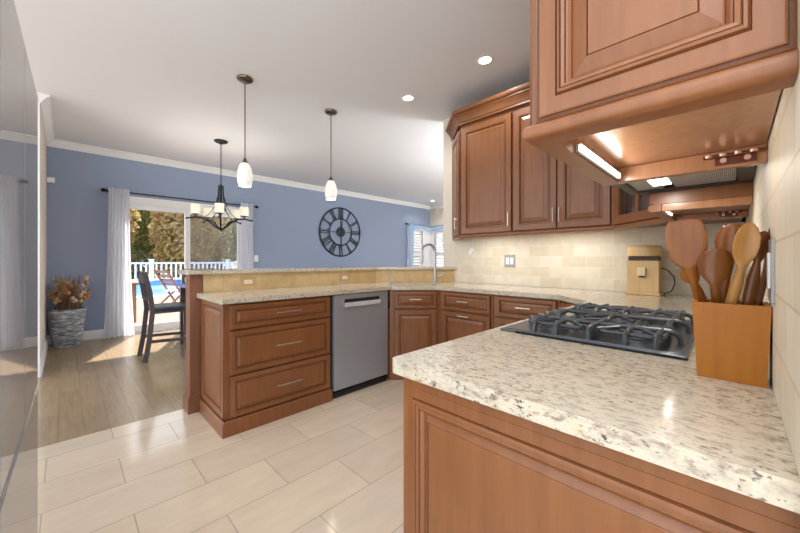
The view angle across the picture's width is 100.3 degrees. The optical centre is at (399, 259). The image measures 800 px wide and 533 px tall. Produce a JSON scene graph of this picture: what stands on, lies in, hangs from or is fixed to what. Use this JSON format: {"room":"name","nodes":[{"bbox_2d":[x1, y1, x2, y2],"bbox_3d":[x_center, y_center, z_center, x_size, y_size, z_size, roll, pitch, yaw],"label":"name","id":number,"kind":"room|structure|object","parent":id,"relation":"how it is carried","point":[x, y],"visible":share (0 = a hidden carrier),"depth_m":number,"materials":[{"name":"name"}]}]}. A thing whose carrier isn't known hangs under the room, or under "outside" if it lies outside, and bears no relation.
{"room":"kitchen","nodes":[
{"label":"kitchen","id":0,"kind":"room"},
{"bbox_2d":[37,92,46,358],"bbox_3d":[-4.285,-0.250,3.917,1.800,2.840,0.140,0,0,45],"label":"wall","id":1,"kind":"structure","parent":0,"point":[43,148],"depth_m":3.99,"materials":[{"name":"beige paint"}]},
{"bbox_2d":[38,102,39,377],"bbox_3d":[-3.645,-0.200,3.274,0.014,2.740,0.156,0,0,45],"label":"doorway","id":2,"kind":"structure","parent":1,"relation":"in","point":[38,102],"depth_m":3.32,"materials":[{"name":"white paint"}]},
{"bbox_2d":[40,329,103,376],"bbox_3d":[-3.994,1.105,4.210,1.798,0.130,0.685,0,0,45],"label":"baseboard","id":3,"kind":"structure","parent":1,"relation":"attached to","point":[94,334],"depth_m":4.62,"materials":[{"name":"white paint"}]},
{"bbox_2d":[134,296,178,324],"bbox_3d":[-3.642,1.290,10.713,6.500,0.140,18.000,0,0,45],"label":"deck","id":4,"kind":"object","parent":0,"point":[174,316],"depth_m":7.48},
{"bbox_2d":[132,280,138,321],"bbox_3d":[-5.835,0.828,6.330,0.795,0.785,1.400,0,0,45],"label":"patio table","id":5,"kind":"object","parent":4,"relation":"on","point":[134,282],"visible":0.23,"depth_m":6.55,"materials":[{"name":"brown wood"}]},
{"bbox_2d":[153,269,178,302],"bbox_3d":[-5.909,0.732,8.653,0.550,1.002,0.610,0,0,25],"label":"patio chair","id":6,"kind":"object","parent":4,"relation":"on","point":[170,292],"visible":0.77,"depth_m":8.55,"materials":[{"name":"brown wood"}]},
{"bbox_2d":[414,234,417,265],"bbox_3d":[0.280,-1.383,17.117,2.870,5.529,2.900,0,0,-5],"label":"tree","id":7,"kind":"object","parent":4,"relation":"on","point":[415,234],"visible":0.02,"depth_m":16.17,"materials":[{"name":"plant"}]},
{"bbox_2d":[36,329,403,532],"bbox_3d":[-0.071,1.190,3.041,9.400,0.040,12.200,0,0,45],"label":"floor","id":8,"kind":"structure","parent":0,"point":[336,465],"depth_m":1.98,"materials":[{"name":"tile"}]},
{"bbox_2d":[0,0,37,532],"bbox_3d":[-1.420,0.258,0.744,0.780,1.825,0.904,0,0,-44],"label":"refrigerator","id":9,"kind":"object","parent":8,"relation":"on","point":[18,94],"visible":1,"depth_m":0.90,"materials":[{"name":"grey metal"}]},
{"bbox_2d":[47,306,86,347],"bbox_3d":[-4.552,0.915,4.569,0.392,0.505,0.392,0,0,45],"label":"vase","id":10,"kind":"object","parent":8,"relation":"on","point":[66,327],"visible":0.98,"depth_m":4.45,"materials":[{"name":"grey wicker"}]},
{"bbox_2d":[46,274,91,310],"bbox_3d":[-4.535,0.606,4.588,0.431,0.852,0.426,0,0,-14],"label":"dried flowers","id":11,"kind":"object","parent":10,"relation":"in","point":[62,291],"visible":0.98,"depth_m":4.52,"materials":[{"name":"brown plant"}]},
{"bbox_2d":[137,271,185,362],"bbox_3d":[-2.868,0.654,4.118,0.446,1.039,0.552,0,0,45],"label":"dining chair","id":12,"kind":"object","parent":8,"relation":"on","point":[143,279],"visible":0.73,"depth_m":3.95,"materials":[{"name":"brown wood"}]},
{"bbox_2d":[177,282,185,343],"bbox_3d":[-2.482,0.745,4.688,0.920,0.850,0.920,0,0,45],"label":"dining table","id":13,"kind":"object","parent":8,"relation":"on","point":[182,286],"visible":0.13,"depth_m":4.66,"materials":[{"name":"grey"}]},
{"bbox_2d":[181,268,212,282],"bbox_3d":[-3.013,0.654,5.092,0.446,1.039,0.552,0,0,-45],"label":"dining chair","id":14,"kind":"object","parent":8,"relation":"on","point":[183,276],"visible":0.07,"depth_m":5.11,"materials":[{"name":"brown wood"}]},
{"bbox_2d":[183,274,331,438],"bbox_3d":[-1.130,0.642,2.697,0.720,1.056,0.915,0,0,45],"label":"base cabinet","id":15,"kind":"object","parent":8,"relation":"on","point":[250,365],"visible":0.97,"depth_m":2.46,"materials":[{"name":"brown wood"}]},
{"bbox_2d":[330,290,387,398],"bbox_3d":[-0.512,0.732,3.189,0.525,0.877,0.644,0,0,45],"label":"dishwasher","id":16,"kind":"object","parent":8,"relation":"on","point":[358,321],"visible":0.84,"depth_m":2.98,"materials":[{"name":"silver metal"}]},
{"bbox_2d":[386,290,439,379],"bbox_3d":[0.189,0.731,3.477,0.859,0.879,0.542,0,0,0],"label":"base cabinet","id":17,"kind":"object","parent":8,"relation":"on","point":[413,315],"visible":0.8,"depth_m":3.24,"materials":[{"name":"brown wood"}]},
{"bbox_2d":[440,290,493,343],"bbox_3d":[0.784,0.731,3.240,0.566,0.879,0.649,0,0,45],"label":"base cabinet","id":18,"kind":"object","parent":8,"relation":"on","point":[462,314],"visible":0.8,"depth_m":3.03,"materials":[{"name":"brown wood"}]},
{"bbox_2d":[494,295,560,327],"bbox_3d":[1.180,0.731,2.844,0.541,0.879,0.649,0,0,45],"label":"base cabinet","id":19,"kind":"object","parent":8,"relation":"on","point":[507,309],"visible":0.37,"depth_m":2.68,"materials":[{"name":"brown wood"}]},
{"bbox_2d":[560,300,575,307],"bbox_3d":[1.626,0.731,2.233,0.939,0.879,0.883,0,0,45],"label":"base cabinet","id":20,"kind":"object","parent":8,"relation":"on","point":[563,304],"visible":0.03,"depth_m":2.36,"materials":[{"name":"brown wood"}]},
{"bbox_2d":[197,282,799,513],"bbox_3d":[0.318,0.273,2.344,2.984,0.035,2.580,0,0,45],"label":"countertop","id":21,"kind":"structure","parent":20,"relation":"on","point":[657,410],"depth_m":0.65,"materials":[{"name":"stone"}]},
{"bbox_2d":[420,243,443,282],"bbox_3d":[0.359,0.032,3.740,0.273,0.444,0.056,0,0,-13],"label":"faucet","id":22,"kind":"object","parent":21,"relation":"on","point":[435,277],"visible":1,"depth_m":3.73,"materials":[{"name":"silver metal"}]},
{"bbox_2d":[500,302,694,360],"bbox_3d":[0.787,0.227,1.270,0.517,0.054,0.692,0,0,45],"label":"cooktop","id":23,"kind":"object","parent":21,"relation":"in","point":[659,332],"visible":0.99,"depth_m":1.10,"materials":[{"name":"grey metal"}]},
{"bbox_2d":[625,245,675,295],"bbox_3d":[1.834,0.074,2.451,0.280,0.360,0.212,0,0,45],"label":"mill","id":24,"kind":"object","parent":21,"relation":"on","point":[644,266],"visible":1,"depth_m":2.41,"materials":[{"name":"brown wood"}]},
{"bbox_2d":[692,299,771,387],"bbox_3d":[0.724,0.173,0.733,0.118,0.162,0.100,0,0,45],"label":"utensil holder","id":25,"kind":"object","parent":21,"relation":"on","point":[732,341],"visible":0.9,"depth_m":0.70,"materials":[{"name":"brown wood"}]},
{"bbox_2d":[665,218,707,301],"bbox_3d":[0.685,0.074,0.759,0.131,0.334,0.053,0,0,-6],"label":"spatula","id":26,"kind":"object","parent":25,"relation":"in","point":[686,240],"visible":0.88,"depth_m":0.76,"materials":[{"name":"orange wood"}]},
{"bbox_2d":[680,269,707,301],"bbox_3d":[0.711,0.130,0.774,0.097,0.226,0.013,0,0,45],"label":"wooden spoon","id":27,"kind":"object","parent":25,"relation":"in","point":[684,278],"visible":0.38,"depth_m":0.79,"materials":[{"name":"orange wood"}]},
{"bbox_2d":[697,247,733,302],"bbox_3d":[0.713,0.106,0.738,0.096,0.269,0.048,0,0,-21],"label":"wooden spoon","id":28,"kind":"object","parent":25,"relation":"in","point":[715,265],"visible":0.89,"depth_m":0.72,"materials":[{"name":"brown wood"}]},
{"bbox_2d":[714,223,740,302],"bbox_3d":[0.750,0.078,0.762,0.017,0.324,0.069,0,0,-39],"label":"wooden spoon","id":29,"kind":"object","parent":25,"relation":"in","point":[724,238],"visible":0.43,"depth_m":0.76,"materials":[{"name":"orange wood"}]},
{"bbox_2d":[725,222,760,303],"bbox_3d":[0.706,0.082,0.715,0.029,0.319,0.093,0,0,-6],"label":"wooden spoon","id":30,"kind":"object","parent":25,"relation":"in","point":[747,240],"visible":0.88,"depth_m":0.69,"materials":[{"name":"brown wood"}]},
{"bbox_2d":[741,231,770,304],"bbox_3d":[0.737,0.091,0.707,0.025,0.301,0.063,0,0,-31],"label":"wooden spoon","id":31,"kind":"object","parent":25,"relation":"in","point":[752,283],"visible":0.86,"depth_m":0.69,"materials":[{"name":"brown wood"}]},
{"bbox_2d":[755,228,769,305],"bbox_3d":[0.765,0.086,0.717,0.059,0.309,0.015,0,0,14],"label":"wooden spoon","id":32,"kind":"object","parent":25,"relation":"in","point":[763,283],"visible":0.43,"depth_m":0.71,"materials":[{"name":"brown wood"}]},
{"bbox_2d":[404,377,799,532],"bbox_3d":[0.411,0.731,0.840,0.726,0.879,0.528,0,0,45],"label":"base cabinet","id":33,"kind":"object","parent":8,"relation":"on","point":[470,466],"visible":0.43,"depth_m":0.64,"materials":[{"name":"brown wood"}]},
{"bbox_2d":[47,146,429,334],"bbox_3d":[-2.022,-0.250,7.566,0.160,2.840,8.620,0,0,45],"label":"wall","id":34,"kind":"structure","parent":0,"point":[287,219],"depth_m":5.97,"materials":[{"name":"blue paint"}]},
{"bbox_2d":[47,177,54,182],"bbox_3d":[-4.826,-1.105,4.617,0.044,0.070,0.075,0,0,45],"label":"door chime","id":35,"kind":"object","parent":34,"relation":"attached to","point":[49,179],"visible":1,"depth_m":4.61,"materials":[{"name":"white paint"}]},
{"bbox_2d":[101,188,258,207],"bbox_3d":[-3.623,-1.040,5.773,0.110,0.051,2.310,0,0,45],"label":"curtain rod","id":36,"kind":"object","parent":34,"relation":"attached to","point":[102,189],"visible":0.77,"depth_m":5.56,"materials":[{"name":"black metal"}]},
{"bbox_2d":[103,187,134,338],"bbox_3d":[-4.240,0.039,5.042,0.078,2.238,0.365,0,0,45],"label":"curtain","id":37,"kind":"object","parent":36,"relation":"hanging from","point":[119,319],"visible":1,"depth_m":5.04,"materials":[{"name":"white fabric"}]},
{"bbox_2d":[240,203,253,268],"bbox_3d":[-2.913,0.039,6.368,0.078,2.238,0.285,0,0,45],"label":"curtain","id":38,"kind":"object","parent":36,"relation":"hanging from","point":[246,233],"visible":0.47,"depth_m":6.37,"materials":[{"name":"white fabric"}]},
{"bbox_2d":[129,196,240,333],"bbox_3d":[-3.702,0.085,5.844,0.140,2.170,2.030,0,0,45],"label":"door","id":39,"kind":"structure","parent":34,"relation":"in","point":[140,203],"depth_m":5.69,"materials":[{"name":"white paint"}]},
{"bbox_2d":[39,93,442,209],"bbox_3d":[-0.516,-1.619,6.060,4.100,0.099,8.220,0,0,45],"label":"crown molding","id":40,"kind":"structure","parent":34,"relation":"attached to","point":[44,99],"depth_m":5.48,"materials":[{"name":"white paint"}]},
{"bbox_2d":[319,207,360,256],"bbox_3d":[-1.412,-0.670,8.009,0.040,1.188,1.188,0,0,45],"label":"wall clock","id":41,"kind":"object","parent":34,"relation":"attached to","point":[340,231],"visible":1,"depth_m":7.98,"materials":[{"name":"black metal"}]},
{"bbox_2d":[407,226,429,265],"bbox_3d":[0.548,-0.260,10.073,0.130,1.440,1.040,0,0,45],"label":"window","id":42,"kind":"structure","parent":34,"relation":"in","point":[424,236],"depth_m":10.14,"materials":[{"name":"white paint"}]},
{"bbox_2d":[414,230,421,265],"bbox_3d":[0.447,-0.260,9.976,0.053,1.260,0.580,0,0,45],"label":"shutter","id":43,"kind":"object","parent":42,"relation":"attached to","point":[419,240],"depth_m":10.06,"materials":[{"name":"white paint"}]},
{"bbox_3d":[0.879,-1.035,9.646,0.999,0.060,1.174,0,0,45],"label":"curtain rod","id":44,"kind":"object","parent":34,"relation":"attached to","visible":0},
{"bbox_2d":[409,224,413,265],"bbox_3d":[0.330,0.060,9.633,0.068,2.180,0.220,0,0,45],"label":"curtain","id":45,"kind":"object","parent":44,"relation":"hanging from","point":[411,241],"visible":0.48,"depth_m":9.65,"materials":[{"name":"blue fabric"}]},
{"bbox_2d":[409,225,429,232],"bbox_3d":[0.598,-0.930,9.938,0.036,0.200,0.920,0,0,45],"label":"valance","id":46,"kind":"object","parent":44,"relation":"hanging from","point":[416,227],"visible":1,"depth_m":9.99,"materials":[{"name":"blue fabric"}]},
{"bbox_2d":[431,226,442,230],"bbox_3d":[1.269,-0.930,9.938,0.900,0.200,0.036,0,0,45],"label":"valance","id":47,"kind":"object","parent":44,"relation":"hanging from","point":[433,228],"visible":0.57,"depth_m":10.10,"materials":[{"name":"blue fabric"}]},
{"bbox_2d":[14,0,529,205],"bbox_3d":[0.788,-1.730,3.900,9.400,0.120,9.830,0,0,45],"label":"ceiling","id":48,"kind":"structure","parent":0,"point":[155,78],"depth_m":3.02,"materials":[{"name":"white paint"}]},
{"bbox_2d":[185,139,252,230],"bbox_3d":[-2.547,-1.038,4.707,0.778,1.261,0.817,0,0,29],"label":"chandelier","id":49,"kind":"object","parent":48,"relation":"hanging from","point":[220,207],"visible":1,"depth_m":4.67,"materials":[{"name":"grey metal"}]},
{"bbox_2d":[237,74,252,186],"bbox_3d":[-1.423,-1.173,3.065,0.140,0.992,0.140,0,0,45],"label":"pendant lamp","id":50,"kind":"object","parent":48,"relation":"hanging from","point":[244,172],"visible":1,"depth_m":3.03,"materials":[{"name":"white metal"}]},
{"bbox_2d":[325,108,336,199],"bbox_3d":[-0.774,-1.173,3.743,0.140,0.992,0.140,0,0,45],"label":"pendant lamp","id":51,"kind":"object","parent":48,"relation":"hanging from","point":[330,188],"visible":1,"depth_m":3.70,"materials":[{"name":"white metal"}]},
{"bbox_2d":[400,94,415,101],"bbox_3d":[0.083,-1.667,3.443,0.160,0.004,0.160,0,0,45],"label":"recessed light","id":52,"kind":"object","parent":48,"relation":"in","point":[407,97],"visible":1,"depth_m":3.44,"materials":[{"name":"white plastic"}]},
{"bbox_2d":[475,54,494,65],"bbox_3d":[0.710,-1.667,2.789,0.160,0.004,0.160,0,0,45],"label":"recessed light","id":53,"kind":"object","parent":48,"relation":"in","point":[486,59],"visible":1,"depth_m":2.78,"materials":[{"name":"white paint"}]},
{"bbox_2d":[201,270,453,302],"bbox_3d":[-0.615,0.641,3.479,2.531,1.058,0.585,0,0,-30],"label":"wall","id":54,"kind":"structure","parent":0,"point":[211,282],"depth_m":3.29,"materials":[{"name":"tile"}]},
{"bbox_2d":[240,277,255,286],"bbox_3d":[-1.292,0.185,2.845,0.008,0.078,0.125,0,0,45],"label":"wall outlet","id":55,"kind":"object","parent":54,"relation":"attached to","point":[244,281],"visible":1,"depth_m":2.84,"materials":[{"name":"brown"}]},
{"bbox_2d":[244,280,252,283],"bbox_3d":[-1.291,0.185,2.844,0.003,0.034,0.068,0,0,45],"label":"socket","id":56,"kind":"object","parent":55,"relation":"attached to","point":[245,281],"depth_m":2.84,"materials":[{"name":"beige plastic"}]},
{"bbox_2d":[178,266,457,274],"bbox_3d":[-0.684,0.096,3.548,2.774,0.028,0.880,0,0,-30],"label":"bar","id":57,"kind":"object","parent":54,"relation":"on","point":[254,270],"visible":0.98,"depth_m":3.22,"materials":[{"name":"stone"}]},
{"bbox_2d":[340,274,349,280],"bbox_3d":[-0.587,0.185,3.550,0.008,0.078,0.125,0,0,45],"label":"wall outlet","id":58,"kind":"object","parent":54,"relation":"attached to","point":[343,277],"visible":1,"depth_m":3.55,"materials":[{"name":"brown"}]},
{"bbox_2d":[430,208,442,265],"bbox_3d":[2.482,-0.250,8.987,4.200,2.840,0.160,0,0,45],"label":"wall","id":59,"kind":"structure","parent":0,"point":[436,215],"depth_m":10.24,"materials":[{"name":"beige paint"}]},
{"bbox_2d":[430,228,442,266],"bbox_3d":[1.340,-0.260,10.066,1.020,1.440,0.130,0,0,45],"label":"window","id":60,"kind":"structure","parent":59,"relation":"in","point":[433,234],"depth_m":10.27,"materials":[{"name":"white paint"}]},
{"bbox_2d":[435,231,442,266],"bbox_3d":[1.367,-0.260,10.043,0.770,1.260,0.053,0,0,45],"label":"shutter","id":61,"kind":"object","parent":60,"relation":"attached to","point":[436,232],"depth_m":10.21,"materials":[{"name":"white paint"}]},
{"bbox_2d":[443,118,745,296],"bbox_3d":[1.517,-0.250,3.065,2.710,2.840,0.120,0,0,45],"label":"wall","id":62,"kind":"structure","parent":0,"point":[448,244],"depth_m":3.94,"materials":[{"name":"beige paint"}]},
{"bbox_2d":[452,126,462,240],"bbox_3d":[0.621,-0.800,3.627,0.346,1.159,0.337,0,0,45],"label":"upper cabinet","id":63,"kind":"object","parent":62,"relation":"attached to","point":[456,146],"visible":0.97,"depth_m":3.53,"materials":[{"name":"brown wood"}]},
{"bbox_2d":[445,81,529,141],"bbox_3d":[0.938,-1.430,2.031,1.285,0.140,3.509,0,0,7],"label":"crown molding","id":64,"kind":"structure","parent":63,"relation":"on","point":[519,95],"depth_m":3.12,"materials":[{"name":"brown wood"}]},
{"bbox_2d":[460,108,512,237],"bbox_3d":[0.914,-0.800,3.306,0.558,1.159,0.376,0,0,45],"label":"upper cabinet","id":65,"kind":"object","parent":62,"relation":"attached to","point":[487,142],"visible":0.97,"depth_m":3.16,"materials":[{"name":"brown wood"}]},
{"bbox_2d":[504,255,514,266],"bbox_3d":[1.109,0.010,3.374,0.115,0.125,0.008,0,0,45],"label":"light switch","id":66,"kind":"object","parent":62,"relation":"attached to","point":[509,260],"visible":1,"depth_m":3.38,"materials":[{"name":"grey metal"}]},
{"bbox_2d":[512,102,612,235],"bbox_3d":[1.391,-0.800,2.829,0.790,1.159,0.376,0,0,45],"label":"upper cabinet","id":67,"kind":"object","parent":62,"relation":"attached to","point":[550,196],"visible":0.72,"depth_m":2.76,"materials":[{"name":"brown wood"}]},
{"bbox_2d":[455,222,744,297],"bbox_3d":[1.458,-0.038,3.035,2.336,0.584,0.006,0,0,45],"label":"backsplash","id":68,"kind":"structure","parent":62,"relation":"attached to","point":[593,260],"depth_m":2.99,"materials":[{"name":"tile"}]},
{"bbox_2d":[612,185,745,229],"bbox_3d":[1.790,-0.800,2.203,0.688,1.159,0.696,0,0,45],"label":"upper cabinet","id":69,"kind":"object","parent":62,"relation":"attached to","point":[629,211],"visible":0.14,"depth_m":2.34,"materials":[{"name":"brown wood"}]},
{"bbox_3d":[1.420,-0.250,1.236,0.140,2.840,2.605,0,0,45],"label":"wall","id":70,"kind":"structure","parent":0,"visible":0},
{"bbox_2d":[522,0,797,185],"bbox_3d":[0.526,-0.800,0.712,0.370,1.159,0.536,0,0,45],"label":"upper cabinet","id":71,"kind":"object","parent":70,"relation":"attached to","point":[655,89],"visible":0.95,"depth_m":0.55,"materials":[{"name":"brown wood"}]},
{"bbox_2d":[576,144,620,178],"bbox_3d":[0.488,-0.233,0.810,0.011,0.016,0.335,0,0,45],"label":"led light bar","id":72,"kind":"object","parent":71,"relation":"attached to","point":[581,149],"visible":1,"depth_m":0.77,"materials":[{"name":"white plastic"}]},
{"bbox_2d":[648,182,752,221],"bbox_3d":[1.461,-0.800,1.648,0.368,1.159,0.583,0,0,45],"label":"upper cabinet","id":73,"kind":"object","parent":70,"relation":"attached to","point":[731,200],"visible":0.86,"depth_m":1.47,"materials":[{"name":"brown wood"}]},
{"bbox_2d":[767,238,774,302],"bbox_3d":[0.718,0.020,0.647,0.008,0.120,0.075,0,0,45],"label":"wall outlet","id":74,"kind":"object","parent":70,"relation":"attached to","point":[771,243],"visible":1,"depth_m":0.62,"materials":[{"name":"grey metal"}]},
{"bbox_2d":[767,253,769,287],"bbox_3d":[0.716,0.020,0.649,0.003,0.068,0.034,0,0,45],"label":"socket","id":75,"kind":"object","parent":74,"relation":"attached to","point":[768,254],"depth_m":0.64,"materials":[{"name":"white paint"}]},
{"bbox_2d":[746,0,799,477],"bbox_3d":[1.368,-0.163,1.288,0.006,0.834,2.604,0,0,45],"label":"tile backsplash","id":76,"kind":"structure","parent":70,"relation":"attached to","point":[775,206],"depth_m":0.51,"materials":[{"name":"tile"}]},
{"bbox_3d":[0.985,-0.906,1.172,0.368,0.948,0.755,0,0,45],"label":"upper cabinet","id":77,"kind":"object","parent":70,"relation":"attached to","visible":0},
{"bbox_2d":[616,165,756,194],"bbox_3d":[0.975,-0.368,1.182,0.397,0.124,0.751,0,0,45],"label":"range hood","id":78,"kind":"object","parent":77,"relation":"attached to","point":[743,174],"visible":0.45,"depth_m":1.33,"materials":[{"name":"grey metal"}]},
{"bbox_2d":[647,178,671,185],"bbox_3d":[1.019,-0.311,1.316,0.060,0.005,0.190,0,0,45],"label":"lamp","id":79,"kind":"object","parent":78,"relation":"on","point":[663,181],"depth_m":1.33,"materials":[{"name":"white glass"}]},
{"label":"outside","id":80,"kind":"structure","parent":0,"visible":0},
{"bbox_3d":[-20.117,1.420,27.188,53.100,0.100,70.000,0,0,45],"label":"ground","id":81,"kind":"structure","parent":80,"visible":0},
{"bbox_2d":[130,209,141,248],"bbox_3d":[-15.503,-2.456,16.849,3.806,7.669,3.792,0,0,-13],"label":"tree","id":82,"kind":"object","parent":81,"relation":"on","point":[133,224],"visible":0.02,"depth_m":17.79,"materials":[{"name":"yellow plant"}]},
{"bbox_2d":[130,209,160,278],"bbox_3d":[-16.879,-3.040,21.261,3.904,8.835,3.808,0,0,45],"label":"tree","id":83,"kind":"object","parent":81,"relation":"on","point":[141,245],"visible":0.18,"depth_m":20.73,"materials":[{"name":"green plant"}]},
{"bbox_2d":[138,231,174,277],"bbox_3d":[-18.235,-4.003,25.614,4.170,10.759,4.020,0,0,45],"label":"tree","id":84,"kind":"object","parent":81,"relation":"on","point":[148,231],"visible":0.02,"depth_m":25.20,"materials":[{"name":"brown plant"}]},
{"bbox_2d":[136,279,180,297],"bbox_3d":[-8.630,1.185,15.701,7.590,0.350,18.000,0,0,45],"label":"pool coping","id":85,"kind":"object","parent":81,"relation":"on","point":[165,295],"depth_m":11.20,"materials":[{"name":"beige concrete"}]},
{"bbox_2d":[131,259,236,280],"bbox_3d":[-9.447,0.485,18.272,0.240,1.050,13.720,0,0,45],"label":"railing","id":86,"kind":"object","parent":85,"relation":"on","point":[228,265],"visible":0.27,"depth_m":16.34,"materials":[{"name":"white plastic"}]},
{"bbox_2d":[136,280,181,295],"bbox_3d":[-8.061,1.127,15.132,4.980,0.447,18.000,0,0,45],"label":"pool cover","id":87,"kind":"object","parent":81,"relation":"on","point":[157,287],"visible":0.06,"depth_m":13.19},
{"bbox_2d":[148,211,223,277],"bbox_3d":[-12.591,-2.422,19.655,3.791,7.601,3.731,0,0,2],"label":"tree","id":88,"kind":"object","parent":81,"relation":"on","point":[170,225],"visible":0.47,"depth_m":18.79,"materials":[{"name":"brown plant"}]},
{"bbox_2d":[195,217,231,268],"bbox_3d":[-13.989,-3.160,24.035,3.759,9.075,3.780,0,0,0],"label":"tree","id":89,"kind":"object","parent":81,"relation":"on","point":[220,252],"visible":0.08,"depth_m":23.97,"materials":[{"name":"brown plant"}]},
{"bbox_2d":[213,233,236,268],"bbox_3d":[-15.348,-3.965,28.483,4.018,10.682,3.992,0,0,0],"label":"tree","id":90,"kind":"object","parent":81,"relation":"on","point":[227,253],"visible":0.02,"depth_m":28.39,"materials":[{"name":"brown plant"}]},
{"bbox_2d":[226,218,236,267],"bbox_3d":[-9.640,-2.368,22.668,3.902,7.494,3.849,0,0,45],"label":"tree","id":91,"kind":"object","parent":81,"relation":"on","point":[233,227],"visible":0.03,"depth_m":21.62,"materials":[{"name":"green plant"}]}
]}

